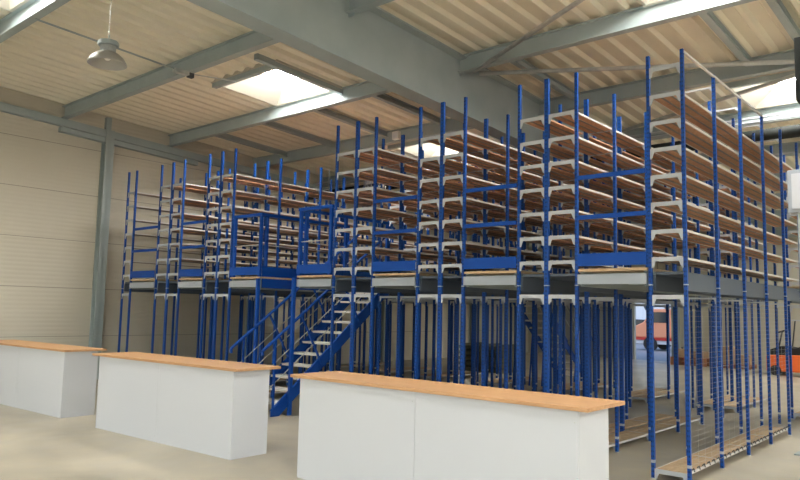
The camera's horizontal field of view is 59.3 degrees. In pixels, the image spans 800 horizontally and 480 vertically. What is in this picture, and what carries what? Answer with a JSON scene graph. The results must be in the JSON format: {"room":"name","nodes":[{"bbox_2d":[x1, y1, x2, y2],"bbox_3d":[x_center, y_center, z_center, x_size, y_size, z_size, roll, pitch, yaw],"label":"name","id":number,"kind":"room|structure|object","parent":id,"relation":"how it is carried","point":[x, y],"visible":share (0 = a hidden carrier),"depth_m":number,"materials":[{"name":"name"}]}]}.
{"room":"warehouse","nodes":[
{"label":"warehouse","id":0,"kind":"room"},
{"bbox_2d":[0,86,527,366],"bbox_3d":[-6.441,-0.451,16.390,0.150,7.200,36.000,-4,-8,41],"label":"wall","id":1,"kind":"structure","parent":0,"point":[49,178],"depth_m":15.87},
{"bbox_2d":[0,0,70,42],"bbox_3d":[1.336,-3.817,4.489,27.500,0.270,0.135,-4,-8,41],"label":"beam","id":2,"kind":"structure","parent":1,"relation":"attached to","point":[17,20],"depth_m":10.50,"materials":[{"name":"grey paint"}]},
{"bbox_2d":[88,117,114,379],"bbox_3d":[-6.704,0.136,15.776,0.200,5.899,0.200,-4,-8,41],"label":"column","id":3,"kind":"structure","parent":1,"relation":"attached to","point":[107,148],"depth_m":15.74,"materials":[{"name":"grey metal"}]},
{"bbox_2d":[58,126,197,165],"bbox_3d":[-6.257,-2.167,16.499,0.150,0.280,3.400,-4,-8,41],"label":"trim","id":4,"kind":"structure","parent":1,"relation":"attached to","point":[65,130],"depth_m":16.36,"materials":[{"name":"grey paint"}]},
{"bbox_2d":[61,0,393,118],"bbox_3d":[3.015,-3.462,6.393,27.500,0.270,0.135,-4,-8,41],"label":"beam","id":5,"kind":"structure","parent":1,"relation":"attached to","point":[251,41],"depth_m":12.27,"materials":[{"name":"grey metal"}]},
{"bbox_2d":[35,18,235,81],"bbox_3d":[-4.183,-2.991,11.585,0.100,0.204,3.522,-4,-8,41],"label":"trim","id":6,"kind":"structure","parent":5,"relation":"attached to","point":[187,74],"depth_m":11.73,"materials":[{"name":"grey paint"}]},
{"bbox_2d":[244,159,261,362],"bbox_3d":[-3.947,0.614,18.910,0.200,5.689,0.200,-4,-8,41],"label":"column","id":7,"kind":"structure","parent":1,"relation":"attached to","point":[258,172],"depth_m":18.92,"materials":[{"name":"metal"}]},
{"bbox_2d":[0,102,528,245],"bbox_3d":[-6.298,-2.333,16.488,0.120,1.970,36.000,-4,-8,41],"label":"beam","id":8,"kind":"structure","parent":1,"relation":"attached to","point":[4,107],"depth_m":16.48,"materials":[{"name":"grey metal"}]},
{"bbox_2d":[380,225,385,361],"bbox_3d":[-0.481,1.213,22.851,0.200,5.425,0.200,-4,-8,41],"label":"column","id":9,"kind":"structure","parent":1,"relation":"attached to","point":[383,314],"depth_m":22.65,"materials":[{"name":"metal"}]},
{"bbox_2d":[392,131,400,139],"bbox_3d":[-0.082,-2.320,15.609,0.180,0.180,0.086,-4,-8,41],"label":"junction box","id":10,"kind":"object","parent":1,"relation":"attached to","point":[396,135],"visible":1,"depth_m":15.57,"materials":[{"name":"white metal"}]},
{"bbox_2d":[167,0,756,146],"bbox_3d":[4.694,-3.108,8.297,27.500,0.270,0.135,-4,-8,41],"label":"beam","id":11,"kind":"structure","parent":1,"relation":"attached to","point":[637,18],"depth_m":10.69,"materials":[{"name":"grey paint"}]},
{"bbox_2d":[468,235,471,342],"bbox_3d":[2.735,1.770,26.507,0.200,5.180,0.200,-4,-8,41],"label":"trim","id":12,"kind":"structure","parent":1,"relation":"attached to","point":[470,236],"depth_m":26.40,"materials":[{"name":"grey paint"}]},
{"bbox_2d":[252,49,794,168],"bbox_3d":[6.373,-2.753,10.201,27.500,0.270,0.135,-4,-8,41],"label":"beam","id":13,"kind":"structure","parent":1,"relation":"attached to","point":[694,78],"depth_m":12.51,"materials":[{"name":"grey metal"}]},
{"bbox_2d":[373,94,445,125],"bbox_3d":[0.108,-2.649,13.976,0.100,0.248,2.560,-4,-8,41],"label":"trim","id":14,"kind":"structure","parent":13,"relation":"attached to","point":[385,98],"depth_m":13.97,"materials":[{"name":"grey paint"}]},
{"bbox_2d":[479,59,794,75],"bbox_3d":[4.272,-2.671,10.793,6.129,0.205,0.068,0,-6,14],"label":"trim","id":15,"kind":"structure","parent":13,"relation":"attached to","point":[791,61],"depth_m":10.96,"materials":[{"name":"metal"}]},
{"bbox_2d":[597,73,794,139],"bbox_3d":[5.513,-2.419,12.125,0.068,0.178,5.998,4,-6,-26],"label":"beam","id":16,"kind":"structure","parent":13,"relation":"attached to","point":[791,76],"depth_m":11.89,"materials":[{"name":"metal"}]},
{"bbox_2d":[765,0,799,40],"bbox_3d":[5.233,-2.980,9.519,0.100,0.248,2.560,-4,-8,41],"label":"trim","id":17,"kind":"structure","parent":13,"relation":"attached to","point":[777,6],"depth_m":9.41,"materials":[{"name":"grey paint"}]},
{"bbox_2d":[473,0,584,72],"bbox_3d":[2.414,-3.074,8.611,0.068,0.201,6.182,4,-6,-23],"label":"trim","id":18,"kind":"structure","parent":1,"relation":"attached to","point":[575,3],"depth_m":9.85,"materials":[{"name":"metal"}]},
{"bbox_2d":[322,103,799,186],"bbox_3d":[8.052,-2.398,12.105,27.500,0.270,0.135,-4,-8,41],"label":"beam","id":19,"kind":"structure","parent":1,"relation":"attached to","point":[791,107],"depth_m":13.43,"materials":[{"name":"grey metal"}]},
{"bbox_2d":[384,141,799,195],"bbox_3d":[9.730,-2.044,14.010,27.500,0.270,0.135,-4,-8,41],"label":"beam","id":20,"kind":"structure","parent":1,"relation":"attached to","point":[786,147],"depth_m":15.25,"materials":[{"name":"grey metal"}]},
{"bbox_2d":[467,172,786,208],"bbox_3d":[11.409,-1.689,15.914,27.500,0.270,0.135,-4,-8,41],"label":"trim","id":21,"kind":"structure","parent":1,"relation":"attached to","point":[775,174],"depth_m":18.03,"materials":[{"name":"grey paint"}]},
{"bbox_2d":[528,210,790,233],"bbox_3d":[14.768,-0.980,19.722,27.500,0.270,0.135,-4,-8,41],"label":"trim","id":22,"kind":"structure","parent":1,"relation":"attached to","point":[777,212],"depth_m":22.32,"materials":[{"name":"grey paint"}]},
{"bbox_2d":[617,192,787,208],"bbox_3d":[13.088,-1.335,17.818,27.500,0.270,0.135,-4,-8,41],"label":"trim","id":23,"kind":"structure","parent":1,"relation":"attached to","point":[776,194],"depth_m":19.92,"materials":[{"name":"grey paint"}]},
{"bbox_2d":[0,0,799,221],"bbox_3d":[4.089,-3.422,7.503,27.900,1.891,36.401,-4,-8,41],"label":"ceiling","id":24,"kind":"structure","parent":0,"point":[42,60],"depth_m":11.88,"materials":[{"name":"beige metal"}]},
{"bbox_2d":[0,0,29,11],"bbox_3d":[-5.671,-3.795,9.552,1.960,0.418,1.480,-4,-8,41],"label":"window","id":25,"kind":"structure","parent":24,"relation":"attached to","point":[8,5],"depth_m":10.53,"materials":[{"name":"beige glass"}]},
{"bbox_2d":[87,0,126,70],"bbox_3d":[-3.668,-2.900,8.905,0.472,1.393,0.472,-4,-8,41],"label":"pendant lamp","id":26,"kind":"object","parent":24,"relation":"hanging from","point":[106,58],"visible":1,"depth_m":8.81,"materials":[{"name":"grey metal"}]},
{"bbox_2d":[212,65,275,88],"bbox_3d":[-2.867,-2.985,12.807,1.780,0.103,0.100,-4,-8,41],"label":"trim","id":27,"kind":"structure","parent":24,"relation":"attached to","point":[263,69],"depth_m":12.72,"materials":[{"name":"grey paint"}]},
{"bbox_2d":[215,134,287,156],"bbox_3d":[-3.773,-2.398,17.352,0.100,0.248,2.560,-4,-8,41],"label":"trim","id":28,"kind":"structure","parent":24,"relation":"attached to","point":[232,138],"depth_m":17.47,"materials":[{"name":"grey paint"}]},
{"bbox_2d":[211,59,342,106],"bbox_3d":[-2.336,-3.091,13.335,1.960,0.424,1.610,-4,-8,41],"label":"window","id":29,"kind":"structure","parent":24,"relation":"attached to","point":[276,88],"depth_m":13.83,"materials":[{"name":"beige glass"}]},
{"bbox_2d":[254,53,342,94],"bbox_3d":[-1.767,-2.953,12.605,0.100,0.204,2.030,-4,-8,41],"label":"trim","id":30,"kind":"structure","parent":24,"relation":"attached to","point":[258,57],"depth_m":12.45,"materials":[{"name":"grey paint"}]},
{"bbox_2d":[262,122,335,147],"bbox_3d":[-2.416,-2.486,16.172,0.100,0.248,2.560,-4,-8,41],"label":"trim","id":31,"kind":"structure","parent":24,"relation":"attached to","point":[275,125],"depth_m":16.28,"materials":[{"name":"grey paint"}]},
{"bbox_2d":[314,109,387,137],"bbox_3d":[-1.135,-2.568,15.057,0.100,0.248,2.560,-4,-8,41],"label":"trim","id":32,"kind":"structure","parent":24,"relation":"attached to","point":[326,112],"depth_m":15.09,"materials":[{"name":"grey paint"}]},
{"bbox_2d":[387,140,428,149],"bbox_3d":[0.399,-2.296,16.511,1.780,0.103,0.100,-4,-8,41],"label":"trim","id":33,"kind":"structure","parent":24,"relation":"attached to","point":[416,142],"depth_m":16.67,"materials":[{"name":"grey paint"}]},
{"bbox_2d":[386,139,457,157],"bbox_3d":[0.953,-2.396,17.064,1.960,0.428,1.680,-4,-8,41],"label":"window","id":34,"kind":"structure","parent":24,"relation":"attached to","point":[430,150],"depth_m":17.75,"materials":[{"name":"beige glass"}]},
{"bbox_2d":[447,137,491,151],"bbox_3d":[1.522,-2.258,16.335,0.100,0.208,2.100,-4,-8,41],"label":"trim","id":35,"kind":"structure","parent":24,"relation":"attached to","point":[447,137],"depth_m":16.31,"materials":[{"name":"grey paint"}]},
{"bbox_2d":[510,59,573,100],"bbox_3d":[2.407,-2.798,11.977,0.100,0.248,2.560,-4,-8,41],"label":"trim","id":36,"kind":"structure","parent":24,"relation":"attached to","point":[522,64],"depth_m":12.11,"materials":[{"name":"grey paint"}]},
{"bbox_2d":[309,110,799,189],"bbox_3d":[7.627,-2.340,11.536,27.200,0.588,0.104,-4,-8,41],"label":"pipe","id":37,"kind":"object","parent":24,"relation":"hanging from","point":[798,111],"visible":0.27,"depth_m":13.58,"materials":[{"name":"grey metal"}]},
{"bbox_2d":[364,180,371,191],"bbox_3d":[-0.831,-1.426,18.683,0.340,0.534,0.133,-4,-8,41],"label":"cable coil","id":38,"kind":"object","parent":37,"relation":"hanging from","point":[365,181],"visible":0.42,"depth_m":18.68,"materials":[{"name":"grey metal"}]},
{"bbox_2d":[637,0,668,6],"bbox_3d":[3.505,-3.469,8.255,1.960,0.424,1.610,-4,-8,41],"label":"window","id":39,"kind":"structure","parent":24,"relation":"attached to","point":[644,3],"depth_m":9.35,"materials":[{"name":"beige glass"}]},
{"bbox_2d":[699,12,752,67],"bbox_3d":[4.630,-2.941,10.043,0.100,0.248,2.560,-4,-8,41],"label":"trim","id":40,"kind":"structure","parent":24,"relation":"attached to","point":[710,18],"depth_m":10.06,"materials":[{"name":"grey paint"}]},
{"bbox_2d":[725,71,794,89],"bbox_3d":[6.239,-2.673,11.431,1.780,0.103,0.100,-4,-8,41],"label":"trim","id":41,"kind":"structure","parent":24,"relation":"attached to","point":[759,80],"depth_m":11.66,"materials":[{"name":"grey paint"}]},
{"bbox_2d":[724,69,797,109],"bbox_3d":[6.794,-2.774,11.985,1.960,0.428,1.680,-4,-8,41],"label":"window","id":42,"kind":"structure","parent":24,"relation":"attached to","point":[782,93],"depth_m":12.74,"materials":[{"name":"white glass"}]},
{"bbox_2d":[794,37,799,103],"bbox_3d":[4.624,-2.419,7.716,0.509,1.800,0.240,-4,-8,41],"label":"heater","id":43,"kind":"object","parent":24,"relation":"hanging from","point":[797,39],"visible":1,"depth_m":7.72,"materials":[{"name":"metal"}]},
{"bbox_2d":[0,353,799,479],"bbox_3d":[3.831,2.597,6.882,28.100,0.300,36.400,-4,-8,41],"label":"floor","id":44,"kind":"structure","parent":0,"point":[33,445],"depth_m":8.49,"materials":[{"name":"beige concrete"}]},
{"bbox_2d":[0,340,106,417],"bbox_3d":[-5.948,2.193,11.443,3.240,0.982,0.650,-3,-7,39],"label":"counter","id":45,"kind":"object","parent":44,"relation":"on","point":[51,379],"depth_m":10.60,"materials":[{"name":"grey laminate"}]},
{"bbox_2d":[0,340,106,351],"bbox_3d":[-5.938,1.720,11.490,3.240,0.030,0.650,-3,-7,39],"label":"countertop","id":46,"kind":"structure","parent":45,"relation":"on","point":[17,343],"depth_m":11.03,"materials":[{"name":"brown wood"}]},
{"bbox_2d":[92,352,280,459],"bbox_3d":[-2.814,2.003,8.867,3.120,0.986,0.650,-3,-7,39],"label":"counter","id":47,"kind":"object","parent":44,"relation":"on","point":[217,408],"depth_m":8.27,"materials":[{"name":"grey laminate"}]},
{"bbox_2d":[92,352,280,371],"bbox_3d":[-2.804,1.528,8.914,3.120,0.030,0.650,-3,-7,39],"label":"countertop","id":48,"kind":"structure","parent":47,"relation":"on","point":[138,356],"depth_m":8.60,"materials":[{"name":"brown wood"}]},
{"bbox_2d":[117,170,318,371],"bbox_3d":[-4.032,1.003,16.687,0.372,4.490,5.228,-4,-8,41],"label":"shelving rack","id":49,"kind":"object","parent":44,"relation":"on","point":[125,286],"visible":0.23,"depth_m":15.37,"materials":[{"name":"blue metal"}]},
{"bbox_2d":[253,278,259,363],"bbox_3d":[-2.386,1.705,11.608,0.100,2.140,0.100,-4,-8,41],"label":"support post","id":50,"kind":"object","parent":44,"relation":"on","point":[257,292],"visible":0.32,"depth_m":11.63,"materials":[{"name":"blue metal"}]},
{"bbox_2d":[151,160,368,381],"bbox_3d":[-2.837,0.926,15.648,0.882,4.490,5.228,-4,-8,41],"label":"shelving rack","id":51,"kind":"object","parent":44,"relation":"on","point":[167,286],"visible":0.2,"depth_m":14.38,"materials":[{"name":"blue metal"}]},
{"bbox_2d":[129,226,180,289],"bbox_3d":[-3.539,0.593,16.269,0.954,1.265,5.184,-4,-8,41],"label":"walkway","id":52,"kind":"object","parent":51,"relation":"attached to","point":[146,284],"visible":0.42,"depth_m":14.31,"materials":[{"name":"grey paint"}]},
{"bbox_2d":[178,220,228,289],"bbox_3d":[-2.213,0.507,15.115,0.794,1.265,5.184,-4,-8,41],"label":"walkway","id":53,"kind":"object","parent":51,"relation":"attached to","point":[186,283],"visible":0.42,"depth_m":13.16,"materials":[{"name":"grey paint"}]},
{"bbox_2d":[285,278,295,415],"bbox_3d":[-1.697,1.661,11.009,0.100,2.140,0.100,-4,-8,41],"label":"support post","id":54,"kind":"object","parent":44,"relation":"on","point":[293,288],"visible":1,"depth_m":10.99,"materials":[{"name":"blue metal"}]},
{"bbox_2d":[199,148,416,398],"bbox_3d":[-1.586,0.845,14.560,0.842,4.490,5.228,-4,-8,41],"label":"shelving rack","id":55,"kind":"object","parent":44,"relation":"on","point":[216,285],"visible":0.44,"depth_m":13.50,"materials":[{"name":"blue metal"}]},
{"bbox_2d":[229,213,375,294],"bbox_3d":[-0.961,0.421,14.027,0.837,1.276,5.184,-4,-8,41],"label":"walkway","id":56,"kind":"object","parent":55,"relation":"attached to","point":[280,279],"visible":0.48,"depth_m":12.11,"materials":[{"name":"grey paint"}]},
{"bbox_2d":[230,227,394,416],"bbox_3d":[-1.410,1.240,12.063,0.848,3.197,2.977,-4,-8,41],"label":"staircase","id":57,"kind":"structure","parent":44,"relation":"on","point":[277,406],"depth_m":11.81,"materials":[{"name":"blue metal"}]},
{"bbox_2d":[327,206,391,370],"bbox_3d":[-1.105,1.399,20.022,0.372,4.490,2.138,-4,-8,41],"label":"shelving rack","id":58,"kind":"object","parent":44,"relation":"on","point":[339,243],"visible":0.19,"depth_m":19.91,"materials":[{"name":"blue metal"}]},
{"bbox_2d":[362,222,436,375],"bbox_3d":[0.090,1.321,18.983,0.882,4.490,2.138,-4,-8,41],"label":"shelving rack","id":59,"kind":"object","parent":44,"relation":"on","point":[381,370],"visible":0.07,"depth_m":18.19,"materials":[{"name":"blue metal"}]},
{"bbox_2d":[384,170,479,385],"bbox_3d":[0.727,0.895,14.561,0.802,4.490,2.138,-4,-8,41],"label":"shelving rack","id":60,"kind":"object","parent":44,"relation":"on","point":[435,214],"visible":0.12,"depth_m":14.36,"materials":[{"name":"blue metal"}]},
{"bbox_2d":[329,117,551,392],"bbox_3d":[1.003,0.678,12.308,0.852,4.490,5.228,-4,-8,41],"label":"shelving rack","id":61,"kind":"object","parent":44,"relation":"on","point":[353,285],"visible":0.43,"depth_m":11.10,"materials":[{"name":"blue metal"}]},
{"bbox_2d":[296,204,389,289],"bbox_3d":[0.367,0.335,12.871,0.807,1.276,5.184,-4,-8,41],"label":"walkway","id":62,"kind":"object","parent":61,"relation":"attached to","point":[311,276],"visible":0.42,"depth_m":11.16,"materials":[{"name":"grey paint"}]},
{"bbox_2d":[372,195,447,289],"bbox_3d":[1.616,0.260,11.785,0.794,1.265,5.184,-4,-8,41],"label":"walkway","id":63,"kind":"object","parent":61,"relation":"attached to","point":[387,280],"visible":0.37,"depth_m":9.84,"materials":[{"name":"grey paint"}]},
{"bbox_2d":[627,286,799,299],"bbox_3d":[2.207,1.148,15.191,11.900,0.196,0.790,-4,-8,41],"label":"walkway","id":64,"kind":"object","parent":61,"relation":"attached to","point":[793,287],"visible":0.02,"depth_m":11.74,"materials":[{"name":"grey paint"}]},
{"bbox_2d":[411,212,489,379],"bbox_3d":[1.341,1.240,17.895,0.842,4.490,2.138,-4,-8,41],"label":"shelving rack","id":65,"kind":"object","parent":44,"relation":"on","point":[425,375],"visible":0.12,"depth_m":17.42,"materials":[{"name":"blue metal"}]},
{"bbox_2d":[290,371,624,479],"bbox_3d":[0.315,1.804,6.249,3.230,1.000,0.650,-4,-7,41],"label":"counter","id":66,"kind":"object","parent":44,"relation":"on","point":[353,426],"depth_m":5.88,"materials":[{"name":"grey laminate"}]},
{"bbox_2d":[290,371,624,412],"bbox_3d":[0.326,1.322,6.297,3.230,0.030,0.650,-4,-7,41],"label":"countertop","id":67,"kind":"structure","parent":66,"relation":"on","point":[521,397],"depth_m":5.93,"materials":[{"name":"brown wood"}]},
{"bbox_2d":[459,365,512,373],"bbox_3d":[2.547,3.644,19.973,1.440,0.150,1.000,-4,-8,41],"label":"pack","id":68,"kind":"object","parent":44,"relation":"on","point":[467,367],"visible":0.18,"depth_m":19.59},
{"bbox_2d":[459,359,513,367],"bbox_3d":[2.550,3.490,19.988,1.440,0.150,1.000,-4,-8,41],"label":"pack","id":69,"kind":"object","parent":68,"relation":"on","point":[467,362],"visible":0.18,"depth_m":19.61},
{"bbox_2d":[459,354,516,361],"bbox_3d":[2.553,3.336,20.003,1.440,0.150,1.000,-4,-8,41],"label":"pack","id":70,"kind":"object","parent":69,"relation":"on","point":[467,356],"visible":0.19,"depth_m":19.63},
{"bbox_2d":[459,348,516,355],"bbox_3d":[2.557,3.182,20.018,1.440,0.150,1.000,-4,-8,41],"label":"pack","id":71,"kind":"object","parent":70,"relation":"on","point":[467,351],"visible":0.19,"depth_m":19.71},
{"bbox_2d":[459,342,516,350],"bbox_3d":[2.560,3.027,20.034,1.440,0.150,1.000,-4,-8,41],"label":"pack","id":72,"kind":"object","parent":71,"relation":"on","point":[468,345],"visible":0.24,"depth_m":19.76},
{"bbox_2d":[471,206,542,387],"bbox_3d":[2.652,1.156,16.755,0.802,4.490,2.138,-4,-8,41],"label":"shelving rack","id":73,"kind":"object","parent":44,"relation":"on","point":[510,378],"visible":0.11,"depth_m":16.58,"materials":[{"name":"blue metal"}]},
{"bbox_2d":[414,97,631,407],"bbox_3d":[2.229,0.598,11.241,0.807,4.490,5.228,-4,-8,41],"label":"shelving rack","id":74,"kind":"object","parent":44,"relation":"on","point":[485,159],"visible":0.43,"depth_m":10.06,"materials":[{"name":"blue metal"}]},
{"bbox_2d":[463,183,543,289],"bbox_3d":[2.820,0.182,10.738,0.779,1.265,5.184,-4,-8,41],"label":"walkway","id":75,"kind":"object","parent":74,"relation":"attached to","point":[506,280],"visible":0.41,"depth_m":8.80,"materials":[{"name":"grey paint"}]},
{"bbox_2d":[509,240,579,390],"bbox_3d":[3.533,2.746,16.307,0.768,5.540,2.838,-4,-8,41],"label":"staircase","id":76,"kind":"structure","parent":44,"relation":"on","point":[528,323],"depth_m":16.23,"materials":[{"name":"blue metal"}]},
{"bbox_2d":[536,184,614,394],"bbox_3d":[3.929,1.073,15.644,0.852,4.490,2.138,-4,-8,41],"label":"shelving rack","id":77,"kind":"object","parent":44,"relation":"on","point":[571,386],"visible":0.15,"depth_m":15.28,"materials":[{"name":"blue painted steel"},{"name":"wood"},{"name":"light grey steel"}]},
{"bbox_2d":[516,72,724,452],"bbox_3d":[3.428,0.521,10.199,0.807,4.490,5.228,-4,-8,41],"label":"shelving rack","id":78,"kind":"object","parent":44,"relation":"on","point":[590,190],"visible":0.66,"depth_m":9.15,"materials":[{"name":"blue painted steel"},{"name":"wood"},{"name":"light grey steel"}]},
{"bbox_2d":[577,168,721,297],"bbox_3d":[4.023,0.104,9.691,0.794,1.265,5.184,-4,-8,41],"label":"walkway","id":79,"kind":"object","parent":78,"relation":"attached to","point":[631,279],"visible":0.48,"depth_m":7.77,"materials":[{"name":"grey paint"}]},
{"bbox_2d":[611,177,684,403],"bbox_3d":[5.156,0.994,14.577,0.807,4.490,2.138,-4,-8,41],"label":"shelving rack","id":80,"kind":"object","parent":44,"relation":"on","point":[667,392],"visible":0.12,"depth_m":14.25,"materials":[{"name":"blue painted steel"},{"name":"wood"},{"name":"light grey steel"}]},
{"bbox_2d":[670,361,709,366],"bbox_3d":[10.013,4.225,24.105,1.180,0.135,0.800,-4,-8,41],"label":"pallet","id":81,"kind":"object","parent":44,"relation":"on","point":[671,362],"visible":0.33,"depth_m":23.97,"materials":[{"name":"brown wood"}]},
{"bbox_2d":[670,356,708,362],"bbox_3d":[10.016,4.090,24.118,1.180,0.135,0.800,-4,-8,41],"label":"pallet","id":82,"kind":"object","parent":81,"relation":"on","point":[705,360],"visible":0.41,"depth_m":23.98,"materials":[{"name":"brown wood"}]},
{"bbox_2d":[678,349,690,356],"bbox_3d":[9.802,3.903,24.328,0.400,0.262,0.504,-4,-8,41],"label":"carton","id":83,"kind":"object","parent":82,"relation":"on","point":[680,351],"visible":0.31,"depth_m":24.13,"materials":[{"name":"cardboard"}]},
{"bbox_2d":[690,351,708,357],"bbox_3d":[10.215,3.906,23.965,0.450,0.202,0.504,-4,-8,41],"label":"carton","id":84,"kind":"object","parent":82,"relation":"on","point":[704,354],"visible":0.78,"depth_m":23.83,"materials":[{"name":"cardboard"}]},
{"bbox_2d":[646,48,799,479],"bbox_3d":[4.495,0.452,9.271,0.410,4.490,5.228,-4,-8,41],"label":"shelving rack","id":85,"kind":"object","parent":44,"relation":"on","point":[685,282],"visible":0.98,"depth_m":8.54,"materials":[{"name":"blue painted steel"},{"name":"wood"},{"name":"light grey steel"}]},
{"bbox_2d":[688,169,767,413],"bbox_3d":[6.354,0.916,13.535,0.807,4.490,2.138,-4,-8,41],"label":"shelving rack","id":86,"kind":"object","parent":44,"relation":"on","point":[726,256],"visible":0.35,"depth_m":13.24,"materials":[{"name":"blue painted steel"},{"name":"wood"},{"name":"light grey steel"}]},
{"bbox_2d":[717,363,756,369],"bbox_3d":[11.063,4.164,23.257,1.180,0.135,0.800,-4,-8,41],"label":"pallet","id":87,"kind":"object","parent":44,"relation":"on","point":[734,365],"visible":0.29,"depth_m":23.08,"materials":[{"name":"brown wood"}]},
{"bbox_2d":[717,346,735,363],"bbox_3d":[10.895,3.824,23.378,0.500,0.552,0.504,-4,-8,41],"label":"carton","id":88,"kind":"object","parent":87,"relation":"on","point":[724,347],"visible":0.26,"depth_m":23.17,"materials":[{"name":"cardboard"}]},
{"bbox_2d":[741,355,751,364],"bbox_3d":[11.372,3.930,23.081,0.350,0.302,0.504,-4,-8,41],"label":"carton","id":89,"kind":"object","parent":87,"relation":"on","point":[742,356],"visible":0.45,"depth_m":22.91,"materials":[{"name":"cardboard"}]},
{"bbox_2d":[766,320,799,374],"bbox_3d":[12.211,2.798,20.208,2.900,2.300,0.920,-4,-8,41],"label":"forklift","id":90,"kind":"object","parent":44,"relation":"on","point":[795,350],"visible":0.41,"depth_m":20.50,"materials":[{"name":"orange paint"}]},
{"bbox_2d":[783,155,799,418],"bbox_3d":[7.421,0.847,12.607,0.407,4.490,2.138,-4,-8,41],"label":"shelving rack","id":91,"kind":"object","parent":44,"relation":"on","point":[787,233],"visible":0.59,"depth_m":11.91,"materials":[{"name":"blue painted steel"},{"name":"wood"},{"name":"light grey steel"}]},
{"bbox_2d":[787,169,799,455],"bbox_3d":[5.143,0.875,8.740,0.490,3.550,0.240,-4,-8,41],"label":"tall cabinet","id":92,"kind":"object","parent":44,"relation":"on","point":[793,176],"visible":1,"depth_m":8.89,"materials":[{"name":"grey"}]},
{"bbox_2d":[528,218,799,367],"bbox_3d":[15.835,1.275,20.782,27.500,5.600,0.150,-4,-8,41],"label":"wall","id":93,"kind":"structure","parent":0,"point":[794,272],"depth_m":23.94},
{"bbox_2d":[187,0,754,248],"bbox_3d":[0.301,-2.630,10.733,0.300,2.770,36.000,-4,-8,41],"label":"beam","id":94,"kind":"structure","parent":93,"relation":"attached to","point":[374,45],"depth_m":10.25,"materials":[{"name":"grey metal"}]},
{"bbox_2d":[309,124,799,199],"bbox_3d":[7.625,-1.937,11.504,27.200,0.217,0.220,-4,-8,41],"label":"duct","id":95,"kind":"object","parent":93,"relation":"attached to","point":[792,131],"visible":0.26,"depth_m":12.48,"materials":[{"name":"grey metal"}]},
{"bbox_2d":[539,303,632,357],"bbox_3d":[7.300,2.927,27.894,3.950,3.250,0.080,-4,-8,41],"label":"door","id":96,"kind":"structure","parent":93,"relation":"in","point":[567,315],"depth_m":27.90,"materials":[{"name":"grey metal"}]},
{"bbox_2d":[529,229,797,248],"bbox_3d":[15.820,-0.406,20.813,27.400,0.250,0.120,-4,-8,41],"label":"trim","id":97,"kind":"structure","parent":93,"relation":"attached to","point":[777,232],"depth_m":23.53,"materials":[{"name":"grey paint"}]},
{"bbox_2d":[670,249,679,355],"bbox_3d":[9.996,2.223,25.532,0.220,4.400,0.240,-4,-8,41],"label":"trim","id":98,"kind":"structure","parent":93,"relation":"attached to","point":[670,249],"depth_m":25.41,"materials":[{"name":"grey paint"}]},
{"label":"outside","id":99,"kind":"structure","parent":0,"visible":0},
{"bbox_2d":[636,343,671,360],"bbox_3d":[27.532,6.684,42.600,65.000,0.300,48.850,-4,-8,41],"label":"ground","id":100,"kind":"structure","parent":99,"point":[641,352],"depth_m":31.18,"materials":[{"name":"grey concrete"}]},
{"bbox_2d":[636,318,644,324],"bbox_3d":[14.813,5.427,41.788,4.217,1.490,1.800,-4,-8,41],"label":"car","id":101,"kind":"object","parent":100,"relation":"on","point":[638,320],"visible":0.02,"depth_m":41.50,"materials":[{"name":"grey metal"}]},
{"bbox_2d":[636,303,670,318],"bbox_3d":[19.053,5.655,51.998,24.400,3.200,8.500,-4,-8,41],"label":"building","id":102,"kind":"structure","parent":100,"relation":"on","point":[640,310],"depth_m":48.77,"materials":[{"name":"grey metal"}]},
{"bbox_2d":[636,309,671,349],"bbox_3d":[13.681,4.318,33.563,4.520,2.020,1.880,-4,-8,41],"label":"delivery van","id":103,"kind":"object","parent":100,"relation":"on","point":[659,314],"visible":0.3,"depth_m":33.58,"materials":[{"name":"orange paint"}]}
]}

